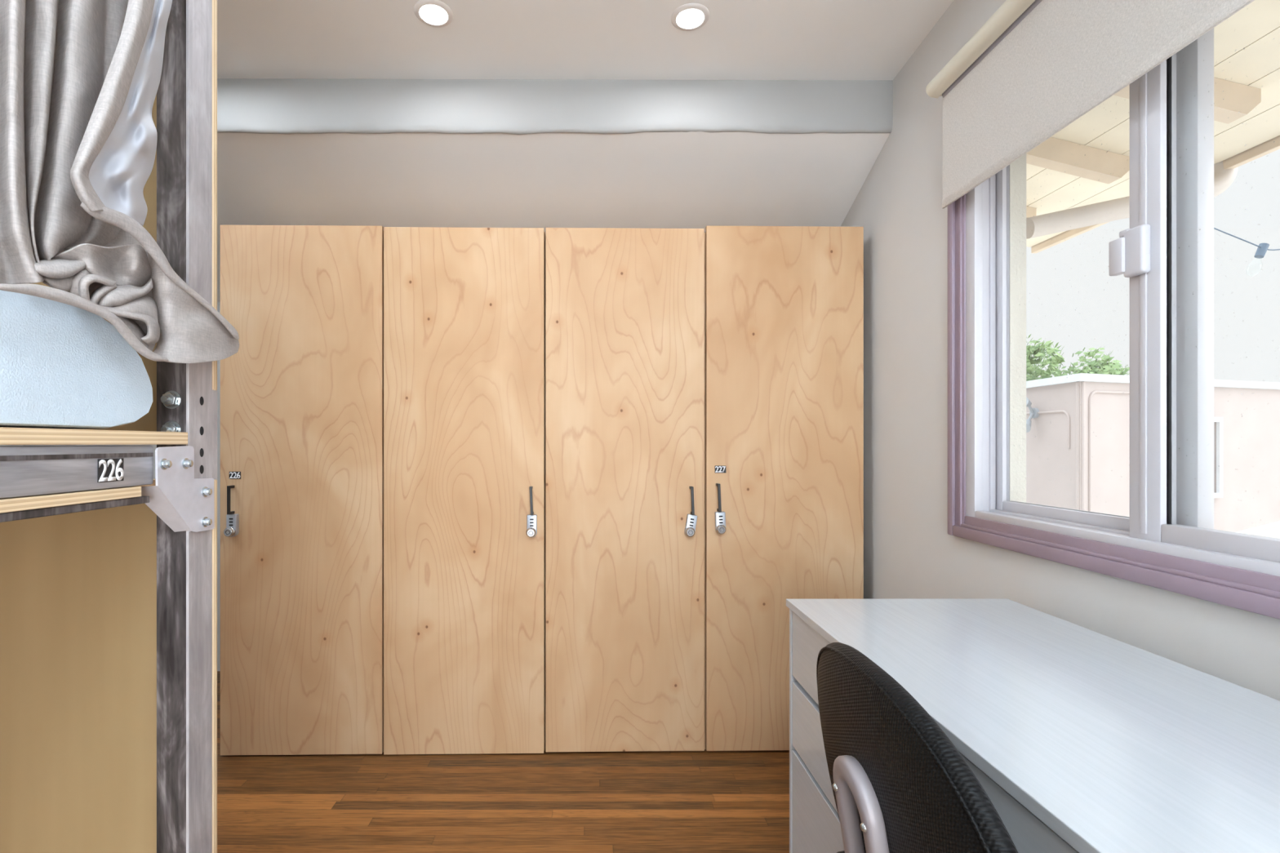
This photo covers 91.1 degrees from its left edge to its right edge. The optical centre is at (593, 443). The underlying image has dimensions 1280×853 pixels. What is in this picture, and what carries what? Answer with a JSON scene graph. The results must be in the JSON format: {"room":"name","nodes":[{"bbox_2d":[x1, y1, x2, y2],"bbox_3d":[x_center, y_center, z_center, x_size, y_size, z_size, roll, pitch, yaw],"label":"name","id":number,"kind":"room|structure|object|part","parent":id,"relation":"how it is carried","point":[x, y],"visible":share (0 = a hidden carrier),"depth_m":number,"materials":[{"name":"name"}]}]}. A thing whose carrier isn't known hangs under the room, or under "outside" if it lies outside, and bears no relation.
{"room":"dormitory","nodes":[
{"label":"dormitory","id":0,"kind":"room"},
{"bbox_2d":[23,302,220,671],"bbox_3d":[-0.875,-0.100,3.070,3.750,2.400,0.100,0,0,0],"label":"frame","id":1,"kind":"structure","parent":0,"point":[154,446],"depth_m":3.02,"materials":[{"name":"paint"}]},
{"bbox_2d":[217,671,789,852],"bbox_3d":[-0.925,1.130,0.635,3.850,0.060,4.970,0,0,0],"label":"floor","id":2,"kind":"structure","parent":0,"point":[647,802],"depth_m":1.92,"materials":[{"name":"brown wood"}]},
{"bbox_2d":[0,0,217,852],"bbox_3d":[-0.986,-0.050,-0.108,0.898,2.300,2.053,0,0,0],"label":"bunk bed","id":3,"kind":"object","parent":2,"relation":"on","point":[108,568],"visible":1,"depth_m":0.90,"materials":[{"name":"metal"}]},
{"bbox_2d":[0,289,152,429],"bbox_3d":[-0.978,-0.084,-0.154,0.846,0.135,1.892,0,0,0],"label":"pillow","id":4,"kind":"object","parent":3,"relation":"on","point":[63,366],"visible":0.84,"depth_m":0.66,"materials":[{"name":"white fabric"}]},
{"bbox_3d":[-0.565,0.027,-0.168,0.030,0.049,1.904,0,0,0],"label":"rail","id":5,"kind":"part","parent":3,"relation":"part of","materials":[{"name":"metal"}]},
{"bbox_3d":[-0.550,0.030,0.714,0.001,0.026,0.037,0,0,0],"label":"number plate","id":6,"kind":"part","parent":3,"relation":"part of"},
{"bbox_2d":[0,0,239,363],"bbox_3d":[-0.556,-0.591,0.726,0.100,0.986,0.407,0,0,-2],"label":"curtain","id":7,"kind":"object","parent":3,"relation":"hanging from","point":[80,79],"visible":1,"depth_m":0.67,"materials":[{"name":"fabric"}]},
{"bbox_3d":[-0.985,0.576,0.911,0.870,1.048,0.014,0,0,0],"label":"panel","id":8,"kind":"part","parent":3,"relation":"part of","materials":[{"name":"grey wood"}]},
{"bbox_3d":[-0.564,0.063,0.843,0.037,0.120,0.118,0,0,0],"label":"gusset plate","id":9,"kind":"part","parent":3,"relation":"part of","materials":[{"name":"silver metal"}]},
{"bbox_3d":[-0.985,-0.628,0.911,0.870,1.104,0.014,0,0,0],"label":"panel","id":10,"kind":"part","parent":3,"relation":"part of","materials":[{"name":"brown wood"}]},
{"bbox_2d":[220,224,383,755],"bbox_3d":[-1.030,0.167,2.453,0.567,1.866,0.588,0,0,-1],"label":"locker","id":11,"kind":"object","parent":2,"relation":"on","point":[302,390],"visible":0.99,"depth_m":2.20,"materials":[{"name":"brown wood"}]},
{"bbox_3d":[-1.259,0.307,2.164,0.035,0.035,0.018,0,0,-1],"label":"knob","id":12,"kind":"part","parent":11,"relation":"part of","materials":[{"name":"silver metal"}]},
{"bbox_3d":[-1.260,0.197,2.176,0.009,0.099,0.033,0,0,-1],"label":"handle","id":13,"kind":"part","parent":11,"relation":"part of","materials":[{"name":"black metal"}]},
{"bbox_3d":[-1.255,0.112,2.192,0.040,0.026,0.001,0,0,-1],"label":"number plate","id":14,"kind":"part","parent":11,"relation":"part of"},
{"bbox_2d":[383,226,545,755],"bbox_3d":[-0.460,0.169,2.463,0.565,1.862,0.588,0,0,-1],"label":"locker","id":15,"kind":"object","parent":2,"relation":"on","point":[464,308],"visible":0.98,"depth_m":2.21,"materials":[{"name":"brown wood"}]},
{"bbox_3d":[-0.217,0.311,2.182,0.035,0.035,0.018,0,0,-1],"label":"knob","id":16,"kind":"part","parent":15,"relation":"part of","materials":[{"name":"silver metal"}]},
{"bbox_3d":[-0.216,0.201,2.194,0.013,0.099,0.033,0,0,-1],"label":"handle","id":17,"kind":"part","parent":15,"relation":"part of","materials":[{"name":"black metal"}]},
{"bbox_2d":[545,227,704,752],"bbox_3d":[0.109,0.169,2.473,0.566,1.863,0.588,0,0,-1],"label":"locker","id":18,"kind":"object","parent":2,"relation":"on","point":[624,307],"visible":1,"depth_m":2.22,"materials":[{"name":"brown wood"}]},
{"bbox_3d":[0.339,0.311,2.192,0.035,0.035,0.018,0,0,-1],"label":"knob","id":19,"kind":"part","parent":18,"relation":"part of","materials":[{"name":"silver metal"}]},
{"bbox_3d":[0.348,0.202,2.204,0.013,0.099,0.033,0,0,-1],"label":"handle","id":20,"kind":"part","parent":18,"relation":"part of","materials":[{"name":"black metal"}]},
{"bbox_2d":[704,225,863,751],"bbox_3d":[0.677,0.165,2.479,0.563,1.871,0.594,0,0,-1],"label":"locker","id":21,"kind":"object","parent":2,"relation":"on","point":[784,305],"visible":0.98,"depth_m":2.22,"materials":[{"name":"brown wood"}]},
{"bbox_3d":[0.441,0.191,2.200,0.013,0.099,0.033,0,0,-1],"label":"handle","id":22,"kind":"part","parent":21,"relation":"part of","materials":[{"name":"black metal"}]},
{"bbox_3d":[0.450,0.092,2.216,0.040,0.026,0.001,0,0,-1],"label":"number plate","id":23,"kind":"part","parent":21,"relation":"part of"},
{"bbox_3d":[0.447,0.301,2.188,0.035,0.035,0.018,0,0,-1],"label":"knob","id":24,"kind":"part","parent":21,"relation":"part of","materials":[{"name":"silver metal"}]},
{"bbox_2d":[816,642,1017,852],"bbox_3d":[0.570,0.678,0.760,0.544,0.843,0.506,0,0,0],"label":"office chair","id":25,"kind":"object","parent":2,"relation":"on","point":[900,784],"visible":0.99,"depth_m":0.67,"materials":[{"name":"black fabric"}]},
{"bbox_2d":[786,599,1279,852],"bbox_3d":[0.684,0.725,0.700,0.500,0.750,1.420,0,0,0],"label":"desk","id":26,"kind":"object","parent":2,"relation":"on","point":[1079,739],"visible":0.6,"depth_m":0.81,"materials":[{"name":"white laminate"}]},
{"bbox_3d":[0.682,0.733,1.398,0.484,0.733,0.012,0,0,0],"label":"panel","id":27,"kind":"part","parent":26,"relation":"part of","materials":[{"name":"white laminate"}]},
{"bbox_3d":[0.450,0.443,1.225,0.016,0.144,0.332,0,0,0],"label":"drawer","id":28,"kind":"part","parent":26,"relation":"part of","materials":[{"name":"white laminate"}]},
{"bbox_3d":[0.450,0.600,1.225,0.016,0.141,0.332,0,0,0],"label":"drawer","id":29,"kind":"part","parent":26,"relation":"part of","materials":[{"name":"white laminate"}]},
{"bbox_3d":[0.450,0.853,1.225,0.016,0.344,0.332,0,0,0],"label":"drawer","id":30,"kind":"part","parent":26,"relation":"part of","materials":[{"name":"white laminate"}]},
{"bbox_2d":[217,131,889,302],"bbox_3d":[-0.925,-1.147,2.610,3.850,1.006,1.020,0,0,0],"label":"ceiling","id":31,"kind":"structure","parent":0,"point":[690,180],"depth_m":2.30,"materials":[{"name":"paint"}]},
{"bbox_2d":[217,0,953,79],"bbox_3d":[-0.925,-1.431,0.125,3.850,0.438,3.950,0,0,0],"label":"ceiling","id":32,"kind":"structure","parent":0,"point":[321,39],"depth_m":1.90,"materials":[{"name":"paint"}]},
{"bbox_2d":[413,0,453,26],"bbox_3d":[-0.455,-1.227,1.784,0.108,0.014,0.109,0,0,6],"label":"recessed light","id":33,"kind":"object","parent":32,"relation":"in","point":[434,13],"visible":1,"depth_m":1.78,"materials":[{"name":"white plastic"}]},
{"bbox_2d":[420,4,447,22],"bbox_3d":[-0.455,-1.227,1.784,0.075,0.004,0.075,0,-3,0],"label":"diffuser","id":34,"kind":"object","parent":33,"relation":"attached to","point":[429,13],"depth_m":1.78,"materials":[{"name":"white plastic"}]},
{"bbox_2d":[217,78,893,134],"bbox_3d":[-0.875,-1.149,2.095,3.750,0.228,0.035,0,0,0],"label":"beam","id":35,"kind":"structure","parent":32,"relation":"attached to","point":[244,105],"depth_m":2.08,"materials":[{"name":"paint"}]},
{"bbox_2d":[671,2,709,31],"bbox_3d":[0.279,-1.226,1.800,0.108,0.014,0.109,0,0,6],"label":"recessed light","id":36,"kind":"object","parent":32,"relation":"in","point":[688,16],"visible":1,"depth_m":1.80,"materials":[{"name":"white plastic"}]},
{"bbox_2d":[677,8,703,26],"bbox_3d":[0.279,-1.226,1.800,0.075,0.004,0.075,0,-3,0],"label":"diffuser","id":37,"kind":"object","parent":36,"relation":"attached to","point":[686,17],"depth_m":1.80,"materials":[{"name":"white plastic"}]},
{"bbox_2d":[1009,153,1026,502],"bbox_3d":[1.085,1.300,0.225,0.042,5.600,4.150,0,0,0],"label":"wall","id":38,"kind":"structure","parent":0,"point":[1018,167],"depth_m":1.60,"materials":[{"name":"paint"}]},
{"bbox_2d":[1026,0,1279,253],"bbox_3d":[1.378,-0.713,0.555,0.542,0.355,3.510,0,0,0],"label":"roof eave","id":39,"kind":"object","parent":38,"relation":"attached to","point":[1077,179],"visible":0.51,"depth_m":1.58,"materials":[{"name":"paint"}]},
{"bbox_2d":[840,0,1279,701],"bbox_3d":[1.031,-0.200,0.635,0.062,2.600,4.970,0,0,0],"label":"wall","id":40,"kind":"structure","parent":0,"point":[909,553],"depth_m":1.85,"materials":[{"name":"paint"}]},
{"bbox_2d":[947,27,1279,619],"bbox_3d":[1.035,-0.343,1.133,0.114,1.189,1.197,0,0,0],"label":"window","id":41,"kind":"structure","parent":40,"relation":"in","point":[1169,540],"depth_m":1.12,"materials":[{"name":"paint"}]},
{"bbox_2d":[925,0,1254,208],"bbox_3d":[0.955,-0.816,1.108,0.086,0.352,1.216,0,0,0],"label":"roller blind","id":42,"kind":"object","parent":41,"relation":"attached to","point":[1034,68],"visible":1,"depth_m":1.33,"materials":[{"name":"fabric"}]},
{"bbox_3d":[1.061,-0.338,1.357,0.030,1.035,0.547,0,0,0],"label":"fixed sash","id":43,"kind":"part","parent":41,"relation":"part of","materials":[{"name":"white plastic"}]},
{"bbox_3d":[1.041,-0.345,1.133,0.102,1.080,1.065,0,0,0],"label":"frame","id":44,"kind":"part","parent":41,"relation":"part of","materials":[{"name":"white plastic"}]},
{"bbox_3d":[1.020,-0.338,0.904,0.032,1.034,0.544,0,0,0],"label":"sliding sash","id":45,"kind":"part","parent":41,"relation":"part of","materials":[{"name":"white plastic"}]},
{"bbox_2d":[1213,227,1279,258],"bbox_3d":[4.691,1.647,3.740,7.262,4.906,0.177,0,0,-32],"label":"string light","id":46,"kind":"object","parent":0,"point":[1262,248],"visible":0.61,"depth_m":2.32,"materials":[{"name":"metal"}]},
{"bbox_2d":[1253,243,1269,258],"bbox_3d":[2.489,-0.717,2.330,0.044,0.055,0.028,0,0,0],"label":"socket","id":47,"kind":"object","parent":46,"relation":"attached to","point":[1262,248],"depth_m":2.32,"materials":[{"name":"grey plastic"}]},
{"label":"outside","id":48,"kind":"structure","parent":0,"visible":0},
{"bbox_3d":[20.650,4.150,21.000,38.700,0.100,58.000,0,0,0],"label":"ground","id":49,"kind":"structure","parent":48,"visible":0},
{"bbox_2d":[1026,333,1123,381],"bbox_3d":[10.258,0.865,13.982,3.010,6.479,2.774,0,0,0],"label":"tree","id":50,"kind":"object","parent":49,"relation":"on","point":[1054,362],"visible":0.21,"depth_m":13.18,"materials":[{"name":"green plant"}]},
{"bbox_2d":[1080,358,1129,375],"bbox_3d":[12.496,1.041,14.840,2.249,6.128,1.608,0,0,23],"label":"tree","id":51,"kind":"object","parent":49,"relation":"on","point":[1094,365],"visible":0.06,"depth_m":14.75,"materials":[{"name":"green plant"}]},
{"bbox_2d":[1026,373,1279,532],"bbox_3d":[8.978,1.716,9.333,10.335,4.767,3.850,0,0,-17],"label":"building","id":52,"kind":"structure","parent":49,"relation":"on","point":[1077,446],"depth_m":6.50,"materials":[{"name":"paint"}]},
{"bbox_2d":[1026,396,1039,432],"bbox_3d":[4.589,-0.305,6.586,0.237,0.386,0.128,0,0,-19],"label":"floodlight","id":53,"kind":"object","parent":52,"relation":"attached to","point":[1033,413],"visible":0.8,"depth_m":6.57,"materials":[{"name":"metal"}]},
{"bbox_3d":[6.039,0.147,6.429,1.100,0.755,0.010,0,0,-18],"label":"pane","id":54,"kind":"part","parent":52,"relation":"part of","materials":[{"name":"clear glass"}]},
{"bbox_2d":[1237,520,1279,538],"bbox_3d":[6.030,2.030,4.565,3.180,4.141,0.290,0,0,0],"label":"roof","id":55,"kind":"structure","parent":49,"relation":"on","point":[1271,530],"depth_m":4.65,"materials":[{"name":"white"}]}
]}

